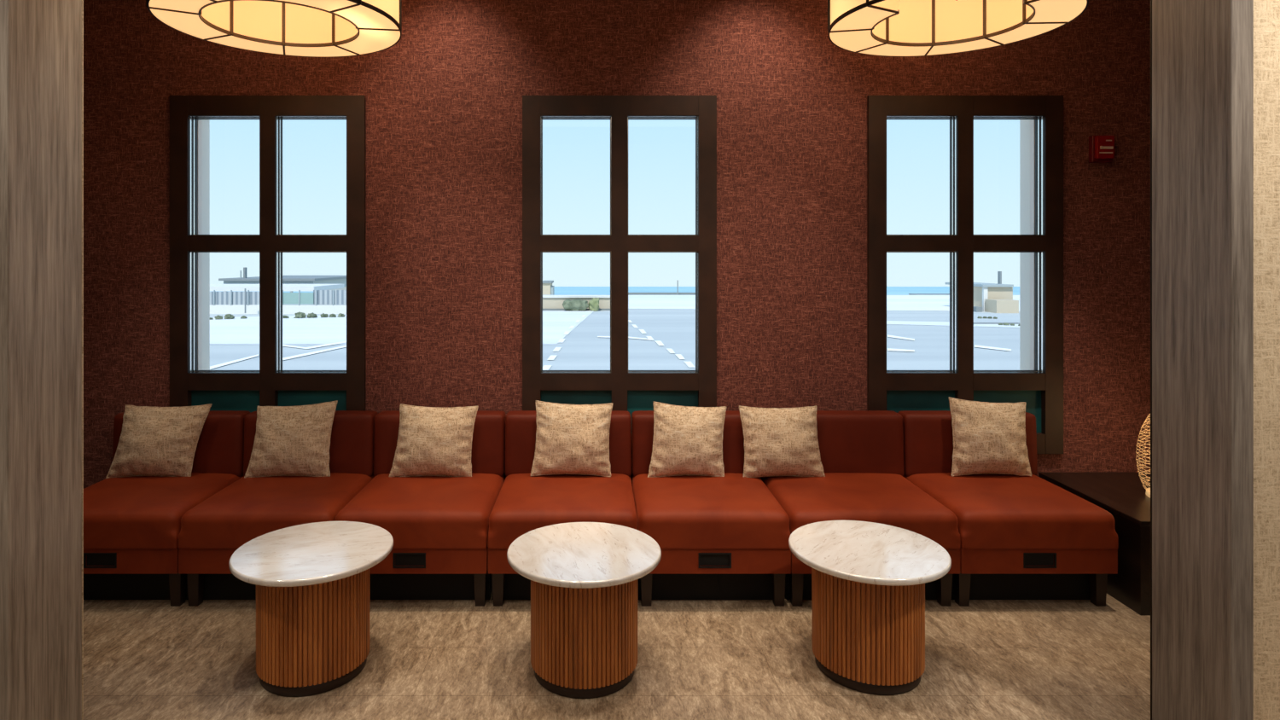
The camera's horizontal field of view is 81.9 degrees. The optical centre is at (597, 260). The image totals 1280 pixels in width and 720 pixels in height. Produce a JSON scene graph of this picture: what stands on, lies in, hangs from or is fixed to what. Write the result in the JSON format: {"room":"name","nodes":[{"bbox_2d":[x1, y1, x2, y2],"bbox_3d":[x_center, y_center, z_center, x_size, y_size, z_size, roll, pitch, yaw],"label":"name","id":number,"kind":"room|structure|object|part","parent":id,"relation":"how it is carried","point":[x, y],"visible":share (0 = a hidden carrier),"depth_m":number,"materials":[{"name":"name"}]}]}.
{"room":"lounge","nodes":[
{"label":"lounge","id":0,"kind":"room"},
{"bbox_2d":[197,119,1035,370],"bbox_3d":[0.100,0.495,3.743,5.600,4.850,0.054,0,0,0],"label":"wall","id":1,"kind":"structure","parent":0,"point":[199,121],"depth_m":3.73,"materials":[{"name":"beige"}]},
{"bbox_2d":[201,119,1029,370],"bbox_3d":[0.100,0.495,3.870,5.600,4.850,0.200,0,0,0],"label":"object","id":2,"kind":"structure","parent":1,"relation":"attached to","point":[1024,124],"depth_m":3.86,"materials":[{"name":"beige"}]},
{"bbox_2d":[83,0,1150,488],"bbox_3d":[0.100,-0.105,3.665,5.600,3.050,0.050,0,0,0],"label":"wall","id":3,"kind":"structure","parent":0,"point":[444,102],"depth_m":3.64,"materials":[{"name":"red fabric"}]},
{"bbox_2d":[169,95,366,413],"bbox_3d":[-1.623,0.071,3.656,0.956,1.763,0.076,0,0,0],"label":"window","id":4,"kind":"structure","parent":3,"relation":"in","point":[270,385],"depth_m":3.62,"materials":[{"name":"brown wood"}]},
{"bbox_3d":[-1.837,0.749,3.660,0.354,0.219,0.015,0,0,0],"label":"spandrel panel","id":5,"kind":"part","parent":4,"relation":"part of","materials":[{"name":"teal glass"}]},
{"bbox_3d":[-1.409,0.749,3.660,0.354,0.219,0.015,0,0,0],"label":"spandrel panel","id":6,"kind":"part","parent":4,"relation":"part of","materials":[{"name":"teal glass"}]},
{"bbox_2d":[522,95,716,418],"bbox_3d":[0.109,0.071,3.656,0.956,1.763,0.076,0,0,0],"label":"window","id":7,"kind":"structure","parent":3,"relation":"in","point":[631,391],"depth_m":3.62,"materials":[{"name":"brown wood"}]},
{"bbox_3d":[-0.105,0.749,3.660,0.354,0.219,0.015,0,0,0],"label":"spandrel panel","id":8,"kind":"part","parent":7,"relation":"part of","materials":[{"name":"teal glass"}]},
{"bbox_3d":[0.323,0.749,3.660,0.354,0.219,0.015,0,0,0],"label":"spandrel panel","id":9,"kind":"part","parent":7,"relation":"part of","materials":[{"name":"teal glass"}]},
{"bbox_2d":[866,95,1063,453],"bbox_3d":[1.812,0.071,3.656,0.956,1.763,0.076,0,0,0],"label":"window","id":10,"kind":"structure","parent":3,"relation":"in","point":[1041,388],"depth_m":3.62,"materials":[{"name":"brown wood"}]},
{"bbox_3d":[1.598,0.749,3.660,0.354,0.219,0.015,0,0,0],"label":"spandrel panel","id":11,"kind":"part","parent":10,"relation":"part of","materials":[{"name":"teal glass"}]},
{"bbox_3d":[2.026,0.749,3.660,0.354,0.219,0.015,0,0,0],"label":"spandrel panel","id":12,"kind":"part","parent":10,"relation":"part of","materials":[{"name":"teal glass"}]},
{"bbox_2d":[1088,135,1114,162],"bbox_3d":[2.478,-0.546,3.611,0.100,0.132,0.058,0,0,0],"label":"fire alarm","id":13,"kind":"object","parent":3,"relation":"attached to","point":[1101,148],"visible":1,"depth_m":3.59,"materials":[{"name":"red plastic"}]},
{"bbox_2d":[83,573,1150,719],"bbox_3d":[0.000,1.450,0.360,7.200,0.060,6.720,0,0,0],"label":"floor","id":14,"kind":"structure","parent":0,"point":[144,660],"depth_m":2.58,"materials":[{"name":"carpet"}]},
{"bbox_2d":[83,410,250,606],"bbox_3d":[-2.006,1.079,3.297,0.618,0.683,0.664,0,0,0],"label":"module","id":15,"kind":"object","parent":14,"relation":"on","point":[132,526],"visible":0.56,"depth_m":3.08,"materials":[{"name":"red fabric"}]},
{"bbox_3d":[-2.006,1.216,2.994,0.618,0.100,0.042,0,0,0],"label":"panel","id":16,"kind":"part","parent":15,"relation":"part of","materials":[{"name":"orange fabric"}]},
{"bbox_2d":[105,403,211,478],"bbox_3d":[-2.054,0.849,3.453,0.471,0.339,0.140,0,0,0],"label":"cushion","id":17,"kind":"object","parent":15,"relation":"on","point":[154,441],"visible":1,"depth_m":3.42,"materials":[{"name":"beige fabric"}]},
{"bbox_3d":[-2.006,1.087,3.283,0.618,0.158,0.635,0,0,0],"label":"seat","id":18,"kind":"part","parent":15,"relation":"part of","materials":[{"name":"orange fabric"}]},
{"bbox_3d":[-1.731,1.334,3.040,0.050,0.172,0.050,0,0,0],"label":"leg","id":19,"kind":"part","parent":15,"relation":"part of","materials":[{"name":"black wood"}]},
{"bbox_3d":[-2.006,0.888,3.563,0.618,0.303,0.133,0,0,0],"label":"backrest","id":20,"kind":"part","parent":15,"relation":"part of","materials":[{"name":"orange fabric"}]},
{"bbox_2d":[178,410,378,606],"bbox_3d":[-1.383,1.079,3.297,0.617,0.683,0.664,0,0,0],"label":"module","id":21,"kind":"object","parent":14,"relation":"on","point":[247,509],"visible":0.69,"depth_m":3.08,"materials":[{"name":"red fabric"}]},
{"bbox_3d":[-1.657,1.334,3.040,0.050,0.172,0.050,0,0,0],"label":"leg","id":22,"kind":"part","parent":21,"relation":"part of","materials":[{"name":"black wood"}]},
{"bbox_3d":[-1.383,1.216,2.994,0.617,0.100,0.042,0,0,0],"label":"panel","id":23,"kind":"part","parent":21,"relation":"part of","materials":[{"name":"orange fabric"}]},
{"bbox_3d":[-1.383,1.087,3.283,0.617,0.158,0.635,0,0,0],"label":"seat","id":24,"kind":"part","parent":21,"relation":"part of","materials":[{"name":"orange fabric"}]},
{"bbox_2d":[244,401,337,477],"bbox_3d":[-1.436,0.841,3.455,0.418,0.355,0.140,0,0,0],"label":"cushion","id":25,"kind":"object","parent":21,"relation":"on","point":[289,440],"visible":1,"depth_m":3.42,"materials":[{"name":"beige fabric"}]},
{"bbox_3d":[-1.383,0.888,3.563,0.617,0.303,0.133,0,0,0],"label":"backrest","id":26,"kind":"part","parent":21,"relation":"part of","materials":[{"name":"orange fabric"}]},
{"bbox_2d":[228,521,393,697],"bbox_3d":[-0.985,1.210,2.563,0.531,0.420,0.531,0,0,-17],"label":"table","id":27,"kind":"object","parent":14,"relation":"on","point":[311,580],"visible":1,"depth_m":2.42,"materials":[{"name":"brown wood"}]},
{"bbox_2d":[334,410,506,606],"bbox_3d":[-0.758,1.079,3.297,0.620,0.683,0.664,0,0,0],"label":"module","id":28,"kind":"object","parent":14,"relation":"on","point":[438,526],"visible":0.77,"depth_m":3.08,"materials":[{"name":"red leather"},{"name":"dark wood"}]},
{"bbox_3d":[-0.758,1.087,3.283,0.620,0.158,0.635,0,0,0],"label":"seat","id":29,"kind":"part","parent":28,"relation":"part of","materials":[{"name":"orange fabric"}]},
{"bbox_3d":[-0.758,1.216,2.994,0.620,0.100,0.042,0,0,0],"label":"panel","id":30,"kind":"part","parent":28,"relation":"part of","materials":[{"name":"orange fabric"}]},
{"bbox_2d":[389,403,478,477],"bbox_3d":[-0.767,0.849,3.451,0.410,0.339,0.133,0,0,0],"label":"cushion","id":31,"kind":"object","parent":28,"relation":"on","point":[432,441],"visible":1,"depth_m":3.42,"materials":[{"name":"beige fabric"}]},
{"bbox_3d":[-0.758,0.888,3.563,0.620,0.303,0.133,0,0,0],"label":"backrest","id":32,"kind":"part","parent":28,"relation":"part of","materials":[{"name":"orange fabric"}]},
{"bbox_3d":[-0.482,1.334,3.040,0.050,0.172,0.050,0,0,0],"label":"leg","id":33,"kind":"part","parent":28,"relation":"part of","materials":[{"name":"black wood"}]},
{"bbox_2d":[488,410,636,606],"bbox_3d":[-0.140,1.079,3.297,0.604,0.683,0.664,0,0,0],"label":"module","id":34,"kind":"object","parent":14,"relation":"on","point":[525,503],"visible":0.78,"depth_m":3.13,"materials":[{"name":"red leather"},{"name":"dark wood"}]},
{"bbox_3d":[-0.408,1.334,3.040,0.050,0.172,0.050,0,0,0],"label":"leg","id":35,"kind":"part","parent":34,"relation":"part of","materials":[{"name":"black wood"}]},
{"bbox_3d":[-0.140,1.216,2.994,0.604,0.100,0.042,0,0,0],"label":"panel","id":36,"kind":"part","parent":34,"relation":"part of","materials":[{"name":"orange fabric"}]},
{"bbox_3d":[-0.140,1.087,3.283,0.604,0.158,0.635,0,0,0],"label":"seat","id":37,"kind":"part","parent":34,"relation":"part of","materials":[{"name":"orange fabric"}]},
{"bbox_3d":[-0.140,0.888,3.563,0.604,0.303,0.133,0,0,0],"label":"backrest","id":38,"kind":"part","parent":34,"relation":"part of","materials":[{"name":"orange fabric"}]},
{"bbox_2d":[530,401,612,477],"bbox_3d":[-0.119,0.838,3.455,0.386,0.348,0.134,0,0,0],"label":"cushion","id":39,"kind":"object","parent":34,"relation":"on","point":[571,439],"visible":1,"depth_m":3.42,"materials":[{"name":"beige fabric"}]},
{"bbox_2d":[506,522,661,698],"bbox_3d":[-0.045,1.210,2.553,0.531,0.420,0.531,0,0,-19],"label":"table","id":40,"kind":"object","parent":14,"relation":"on","point":[584,577],"visible":1,"depth_m":2.41,"materials":[{"name":"brown wood"}]},
{"bbox_2d":[631,410,791,606],"bbox_3d":[0.474,1.079,3.297,0.613,0.683,0.664,0,0,0],"label":"module","id":41,"kind":"object","parent":14,"relation":"on","point":[726,538],"visible":0.66,"depth_m":3.04,"materials":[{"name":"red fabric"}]},
{"bbox_3d":[0.202,1.334,3.040,0.050,0.172,0.050,0,0,0],"label":"leg","id":42,"kind":"part","parent":41,"relation":"part of","materials":[{"name":"black wood"}]},
{"bbox_2d":[647,401,726,477],"bbox_3d":[0.422,0.843,3.452,0.378,0.350,0.136,0,0,0],"label":"cushion","id":43,"kind":"object","parent":41,"relation":"on","point":[688,440],"visible":1,"depth_m":3.42,"materials":[{"name":"beige fabric"}]},
{"bbox_3d":[0.474,0.888,3.563,0.613,0.303,0.133,0,0,0],"label":"backrest","id":44,"kind":"part","parent":41,"relation":"part of","materials":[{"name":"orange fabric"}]},
{"bbox_3d":[0.474,1.087,3.283,0.613,0.158,0.635,0,0,0],"label":"seat","id":45,"kind":"part","parent":41,"relation":"part of","materials":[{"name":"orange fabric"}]},
{"bbox_3d":[0.474,1.216,2.994,0.613,0.100,0.042,0,0,0],"label":"panel","id":46,"kind":"part","parent":41,"relation":"part of","materials":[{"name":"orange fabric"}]},
{"bbox_3d":[0.747,1.334,3.040,0.050,0.172,0.050,0,0,0],"label":"leg","id":47,"kind":"part","parent":41,"relation":"part of","materials":[{"name":"black wood"}]},
{"bbox_2d":[760,410,960,606],"bbox_3d":[1.126,1.079,3.297,0.678,0.683,0.664,0,0,0],"label":"module","id":48,"kind":"object","parent":14,"relation":"on","point":[862,451],"visible":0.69,"depth_m":3.21,"materials":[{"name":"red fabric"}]},
{"bbox_2d":[738,406,825,477],"bbox_3d":[0.866,0.853,3.452,0.397,0.331,0.138,0,0,0],"label":"cushion","id":49,"kind":"object","parent":48,"relation":"on","point":[783,441],"visible":1,"depth_m":3.42,"materials":[{"name":"beige fabric"}]},
{"bbox_3d":[0.821,1.334,3.040,0.050,0.172,0.050,0,0,0],"label":"leg","id":50,"kind":"part","parent":48,"relation":"part of","materials":[{"name":"black wood"}]},
{"bbox_3d":[1.126,1.087,3.283,0.678,0.158,0.635,0,0,0],"label":"seat","id":51,"kind":"part","parent":48,"relation":"part of","materials":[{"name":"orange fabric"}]},
{"bbox_3d":[1.126,0.888,3.563,0.678,0.303,0.133,0,0,0],"label":"backrest","id":52,"kind":"part","parent":48,"relation":"part of","materials":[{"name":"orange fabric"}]},
{"bbox_3d":[1.126,1.216,2.994,0.678,0.100,0.042,0,0,0],"label":"panel","id":53,"kind":"part","parent":48,"relation":"part of","materials":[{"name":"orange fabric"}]},
{"bbox_3d":[1.431,1.334,3.040,0.050,0.172,0.050,0,0,0],"label":"leg","id":54,"kind":"part","parent":48,"relation":"part of","materials":[{"name":"black wood"}]},
{"bbox_2d":[788,520,951,695],"bbox_3d":[0.942,1.210,2.572,0.531,0.420,0.531,0,0,41],"label":"table","id":55,"kind":"object","parent":14,"relation":"on","point":[869,579],"visible":1,"depth_m":2.43,"materials":[{"name":"brown wood"}]},
{"bbox_2d":[898,410,1118,606],"bbox_3d":[1.786,1.079,3.297,0.630,0.683,0.664,0,0,0],"label":"module","id":56,"kind":"object","parent":14,"relation":"on","point":[1023,538],"visible":0.68,"depth_m":3.04,"materials":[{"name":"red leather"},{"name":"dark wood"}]},
{"bbox_3d":[1.505,1.334,3.040,0.050,0.172,0.050,0,0,0],"label":"leg","id":57,"kind":"part","parent":56,"relation":"part of","materials":[{"name":"black wood"}]},
{"bbox_3d":[1.786,0.888,3.563,0.630,0.303,0.133,0,0,0],"label":"backrest","id":58,"kind":"part","parent":56,"relation":"part of","materials":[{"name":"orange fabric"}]},
{"bbox_2d":[948,397,1031,477],"bbox_3d":[1.837,0.828,3.454,0.378,0.361,0.136,0,0,0],"label":"cushion","id":59,"kind":"object","parent":56,"relation":"on","point":[989,438],"visible":1,"depth_m":3.42,"materials":[{"name":"beige fabric"}]},
{"bbox_3d":[1.786,1.087,3.283,0.630,0.158,0.635,0,0,0],"label":"seat","id":60,"kind":"part","parent":56,"relation":"part of","materials":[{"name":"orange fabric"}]},
{"bbox_3d":[1.786,1.216,2.994,0.630,0.100,0.042,0,0,0],"label":"panel","id":61,"kind":"part","parent":56,"relation":"part of","materials":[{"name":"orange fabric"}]},
{"bbox_3d":[2.067,1.334,3.040,0.050,0.172,0.050,0,0,0],"label":"leg","id":62,"kind":"part","parent":56,"relation":"part of","materials":[{"name":"black wood"}]},
{"bbox_2d":[1038,472,1150,616],"bbox_3d":[2.482,1.231,3.279,0.628,0.378,0.680,0,0,0],"label":"side table","id":63,"kind":"object","parent":14,"relation":"on","point":[1123,495],"visible":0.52,"depth_m":3.07,"materials":[{"name":"brown wood"}]},
{"bbox_2d":[1135,413,1150,498],"bbox_3d":[2.532,0.853,3.205,0.308,0.379,0.301,0,0,0],"label":"lantern","id":64,"kind":"object","parent":63,"relation":"on","point":[1148,490],"visible":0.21,"depth_m":3.26,"materials":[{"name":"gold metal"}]},
{"bbox_2d":[1253,0,1279,719],"bbox_3d":[0.000,-0.105,2.095,7.200,3.050,0.266,0,0,0],"label":"wall","id":65,"kind":"structure","parent":0,"point":[1266,13],"depth_m":1.96,"materials":[{"name":"beige paint"}]},
{"bbox_2d":[0,0,81,719],"bbox_3d":[-1.605,0.060,2.090,0.090,2.720,0.280,0,0,0],"label":"trim","id":66,"kind":"structure","parent":65,"relation":"attached to","point":[41,40],"depth_m":2.06,"materials":[{"name":"grey laminate"}]},
{"bbox_2d":[81,0,83,719],"bbox_3d":[-1.569,0.090,2.232,0.021,2.660,0.004,0,0,0],"label":"trim","id":67,"kind":"structure","parent":65,"relation":"attached to","point":[82,0],"depth_m":2.23,"materials":[{"name":"brown wood"}]},
{"bbox_2d":[1150,0,1151,719],"bbox_3d":[1.688,0.090,2.232,0.021,2.660,0.004,0,0,0],"label":"trim","id":68,"kind":"structure","parent":65,"relation":"attached to","point":[1150,0],"depth_m":2.23,"materials":[{"name":"brown wood"}]},
{"bbox_2d":[1152,0,1253,719],"bbox_3d":[1.708,0.060,2.090,0.061,2.720,0.280,0,0,0],"label":"trim","id":69,"kind":"structure","parent":65,"relation":"attached to","point":[1202,50],"depth_m":2.05,"materials":[{"name":"grey laminate"}]},
{"bbox_3d":[0.000,-1.680,0.360,7.200,0.100,6.720,0,0,0],"label":"ceiling","id":70,"kind":"structure","parent":0,"visible":0},
{"bbox_2d":[145,0,401,57],"bbox_3d":[-1.286,-1.293,3.005,0.948,0.674,0.948,0,0,0],"label":"pendant light","id":71,"kind":"object","parent":70,"relation":"hanging from","point":[305,28],"visible":1,"depth_m":3.19,"materials":[{"name":"beige fabric"}]},
{"bbox_3d":[-1.557,-0.961,2.726,0.287,0.001,0.285,0,0,0],"label":"diffuser panel","id":72,"kind":"part","parent":71,"relation":"part of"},
{"bbox_3d":[-1.653,-0.961,2.998,0.197,0.001,0.407,0,0,0],"label":"diffuser panel","id":73,"kind":"part","parent":71,"relation":"part of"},
{"bbox_3d":[-1.553,-0.961,3.284,0.308,0.001,0.304,0,0,0],"label":"diffuser panel","id":74,"kind":"part","parent":71,"relation":"part of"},
{"bbox_3d":[-1.286,-1.132,3.005,0.602,0.334,0.602,0,0,0],"label":"lamp shade","id":75,"kind":"part","parent":71,"relation":"part of","materials":[{"name":"yellow glass"}]},
{"bbox_3d":[-1.045,-0.961,2.703,0.306,0.001,0.285,0,0,0],"label":"diffuser panel","id":76,"kind":"part","parent":71,"relation":"part of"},
{"bbox_3d":[-1.286,-0.961,3.377,0.348,0.001,0.185,0,0,0],"label":"diffuser panel","id":77,"kind":"part","parent":71,"relation":"part of","materials":[{"name":"beige fabric"}]},
{"bbox_3d":[-0.926,-0.961,2.914,0.209,0.001,0.311,0,0,0],"label":"diffuser panel","id":78,"kind":"part","parent":71,"relation":"part of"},
{"bbox_3d":[-1.000,-0.961,3.241,0.347,0.001,0.389,0,0,0],"label":"diffuser panel","id":79,"kind":"part","parent":71,"relation":"part of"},
{"bbox_2d":[827,0,1088,56],"bbox_3d":[1.432,-1.293,2.995,0.948,0.674,0.948,0,0,0],"label":"pendant light","id":80,"kind":"object","parent":70,"relation":"hanging from","point":[871,27],"visible":1,"depth_m":3.20,"materials":[{"name":"beige glass"}]},
{"bbox_3d":[1.127,-0.961,3.225,0.300,0.001,0.336,0,0,0],"label":"diffuser panel","id":81,"kind":"part","parent":80,"relation":"part of","materials":[{"name":"beige fabric"}]},
{"bbox_3d":[1.067,-0.961,2.934,0.199,0.001,0.315,0,0,0],"label":"diffuser panel","id":82,"kind":"part","parent":80,"relation":"part of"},
{"bbox_3d":[1.365,-0.961,3.356,0.344,0.001,0.207,0,0,0],"label":"diffuser panel","id":83,"kind":"part","parent":80,"relation":"part of","materials":[{"name":"beige fabric"}]},
{"bbox_3d":[1.444,-1.132,3.043,0.602,0.334,0.502,0,0,14],"label":"lamp shade","id":84,"kind":"part","parent":80,"relation":"part of","materials":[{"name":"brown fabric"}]},
{"bbox_3d":[1.651,-0.961,3.312,0.303,0.001,0.272,0,0,0],"label":"diffuser panel","id":85,"kind":"part","parent":80,"relation":"part of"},
{"bbox_3d":[1.784,-0.961,3.123,0.224,0.001,0.304,0,0,0],"label":"diffuser panel","id":86,"kind":"part","parent":80,"relation":"part of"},
{"bbox_3d":[1.748,-0.961,2.795,0.296,0.001,0.370,0,0,0],"label":"diffuser panel","id":87,"kind":"part","parent":80,"relation":"part of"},
{"label":"outside","id":88,"kind":"structure","parent":0,"visible":0},
{"bbox_2d":[209,295,1019,370],"bbox_3d":[10.000,2.909,33.211,200.000,0.022,58.021,0,0,0],"label":"ground","id":89,"kind":"structure","parent":88,"point":[661,328],"depth_m":27.25,"materials":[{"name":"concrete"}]},
{"bbox_2d":[214,314,222,319],"bbox_3d":[-18.648,2.812,36.270,0.379,0.217,0.400,0,0,-33],"label":"shrub","id":90,"kind":"object","parent":89,"relation":"on","point":[218,317],"visible":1,"depth_m":36.16,"materials":[{"name":"green plant"}]},
{"bbox_2d":[223,314,234,319],"bbox_3d":[-18.209,2.787,36.480,0.511,0.266,0.502,0,0,0],"label":"shrub","id":91,"kind":"object","parent":89,"relation":"on","point":[227,316],"visible":0.97,"depth_m":36.33,"materials":[{"name":"green plant"}]},
{"bbox_2d":[209,284,344,292],"bbox_3d":[-25.550,2.273,53.000,12.630,0.954,6.000,0,0,0],"label":"canopy","id":92,"kind":"object","parent":89,"relation":"on","point":[218,288],"visible":0.4,"depth_m":50.00,"materials":[{"name":"white"}]},
{"bbox_2d":[209,290,346,314],"bbox_3d":[-20.057,2.457,40.200,13.787,1.669,0.400,0,0,0],"label":"wall","id":93,"kind":"structure","parent":89,"relation":"on","point":[318,301],"depth_m":40.05,"materials":[{"name":"white"}]},
{"bbox_3d":[-20.830,2.039,40.040,0.056,0.834,0.080,0,0,0],"label":"post","id":94,"kind":"part","parent":93,"relation":"part of","materials":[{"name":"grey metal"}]},
{"bbox_3d":[-19.903,2.039,40.040,0.056,0.834,0.080,0,0,0],"label":"post","id":95,"kind":"part","parent":93,"relation":"part of","materials":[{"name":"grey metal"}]},
{"bbox_3d":[-18.976,2.039,40.040,0.056,0.834,0.080,0,0,0],"label":"post","id":96,"kind":"part","parent":93,"relation":"part of","materials":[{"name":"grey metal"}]},
{"bbox_3d":[-16.195,2.039,40.040,0.056,0.834,0.080,0,0,0],"label":"post","id":97,"kind":"part","parent":93,"relation":"part of","materials":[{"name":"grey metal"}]},
{"bbox_3d":[-15.268,2.039,40.040,0.056,0.834,0.080,0,0,0],"label":"post","id":98,"kind":"part","parent":93,"relation":"part of","materials":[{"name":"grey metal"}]},
{"bbox_3d":[-14.341,2.039,40.040,0.056,0.834,0.080,0,0,0],"label":"post","id":99,"kind":"part","parent":93,"relation":"part of","materials":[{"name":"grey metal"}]},
{"bbox_2d":[293,312,306,318],"bbox_3d":[-14.996,2.756,37.180,0.581,0.328,0.587,0,0,0],"label":"shrub","id":100,"kind":"object","parent":89,"relation":"on","point":[299,315],"visible":0.98,"depth_m":37.01,"materials":[{"name":"green plant"}]},
{"bbox_2d":[306,312,317,318],"bbox_3d":[-14.444,2.785,37.274,0.475,0.269,0.519,0,0,0],"label":"shrub","id":101,"kind":"object","parent":89,"relation":"on","point":[312,315],"visible":1,"depth_m":37.13,"materials":[{"name":"green plant"}]},
{"bbox_2d":[320,313,328,317],"bbox_3d":[-13.902,2.798,37.521,0.410,0.244,0.420,0,0,0],"label":"shrub","id":102,"kind":"object","parent":89,"relation":"on","point":[322,315],"visible":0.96,"depth_m":37.40,"materials":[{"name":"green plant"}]},
{"bbox_2d":[329,314,336,317],"bbox_3d":[-13.518,2.825,37.635,0.350,0.190,0.392,0,0,0],"label":"shrub","id":103,"kind":"object","parent":89,"relation":"on","point":[330,315],"visible":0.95,"depth_m":37.52,"materials":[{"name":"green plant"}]},
{"bbox_2d":[337,313,345,317],"bbox_3d":[-13.140,2.818,37.808,0.350,0.205,0.416,0,0,-40],"label":"shrub","id":104,"kind":"object","parent":89,"relation":"on","point":[340,315],"visible":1,"depth_m":37.70,"materials":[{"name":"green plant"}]},
{"bbox_2d":[562,299,589,311],"bbox_3d":[-1.236,2.597,42.409,1.567,0.716,0.716,0,0,0],"label":"hedge","id":105,"kind":"object","parent":89,"relation":"on","point":[574,305],"visible":1,"depth_m":42.15,"materials":[{"name":"green plant"}]},
{"bbox_2d":[542,295,610,310],"bbox_3d":[-2.940,2.532,43.450,8.072,0.888,1.300,0,0,0],"label":"wall","id":106,"kind":"structure","parent":89,"relation":"on","point":[549,302],"depth_m":43.00,"materials":[{"name":"beige concrete"}]},
{"bbox_2d":[588,297,599,311],"bbox_3d":[-0.194,2.568,42.427,0.633,0.818,0.739,0,0,0],"label":"hedge","id":107,"kind":"object","parent":89,"relation":"on","point":[594,303],"visible":1,"depth_m":42.15,"materials":[{"name":"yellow plant"}]},
{"bbox_2d":[973,306,982,312],"bbox_3d":[21.519,2.909,42.000,0.337,0.529,1.000,0,0,0],"label":"utility box","id":108,"kind":"object","parent":89,"relation":"on","point":[976,309],"visible":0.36,"depth_m":41.50,"materials":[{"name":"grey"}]},
{"bbox_2d":[945,271,1018,313],"bbox_3d":[22.785,1.959,43.450,1.832,2.622,5.700,0,0,0],"label":"blockhouse","id":109,"kind":"structure","parent":89,"relation":"on","point":[995,298],"depth_m":42.00,"materials":[{"name":"beige concrete"}]},
{"bbox_2d":[973,322,1019,324],"bbox_3d":[18.182,2.924,33.800,2.414,0.086,0.400,0,0,0],"label":"curb","id":110,"kind":"object","parent":89,"relation":"on","point":[974,322],"visible":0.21,"depth_m":33.83,"materials":[{"name":"grey concrete"}]},
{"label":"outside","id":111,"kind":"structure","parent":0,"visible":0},
{"bbox_2d":[329,286,346,290],"bbox_3d":[-26.452,2.772,83.000,6.567,1.144,11.000,0,0,0],"label":"outbuilding","id":112,"kind":"structure","parent":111,"point":[345,288],"depth_m":78.00,"materials":[{"name":"white"}]},
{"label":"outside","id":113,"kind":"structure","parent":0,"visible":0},
{"bbox_2d":[283,286,1019,295],"bbox_3d":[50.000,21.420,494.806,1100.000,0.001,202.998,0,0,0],"label":"sea","id":114,"kind":"structure","parent":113,"point":[558,290],"depth_m":520.78,"materials":[{"name":"blue liquid"}]},
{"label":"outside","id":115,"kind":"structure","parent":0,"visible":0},
{"bbox_2d":[628,292,695,295],"bbox_3d":[6.737,3.496,77.000,7.309,0.158,2.000,0,0,0],"label":"breakwater","id":116,"kind":"object","parent":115,"point":[629,293],"visible":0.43,"depth_m":76.00,"materials":[{"name":"grey"}]},
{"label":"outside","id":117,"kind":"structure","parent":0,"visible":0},
{"bbox_2d":[908,293,949,295],"bbox_3d":[34.342,3.524,75.000,4.373,0.154,2.000,0,0,0],"label":"breakwater","id":118,"kind":"object","parent":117,"point":[909,293],"visible":0.43,"depth_m":75.32,"materials":[{"name":"grey concrete"}]},
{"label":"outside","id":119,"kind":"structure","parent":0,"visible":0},
{"bbox_2d":[542,280,554,295],"bbox_3d":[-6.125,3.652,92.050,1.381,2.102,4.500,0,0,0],"label":"tower building","id":120,"kind":"structure","parent":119,"point":[548,289],"depth_m":89.99,"materials":[{"name":"beige"}]},
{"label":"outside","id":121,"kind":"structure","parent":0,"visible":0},
{"bbox_2d":[218,267,346,286],"bbox_3d":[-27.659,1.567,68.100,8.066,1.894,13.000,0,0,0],"label":"warehouse","id":122,"kind":"structure","parent":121,"point":[286,279],"depth_m":62.18,"materials":[{"name":"grey metal"}]}
]}

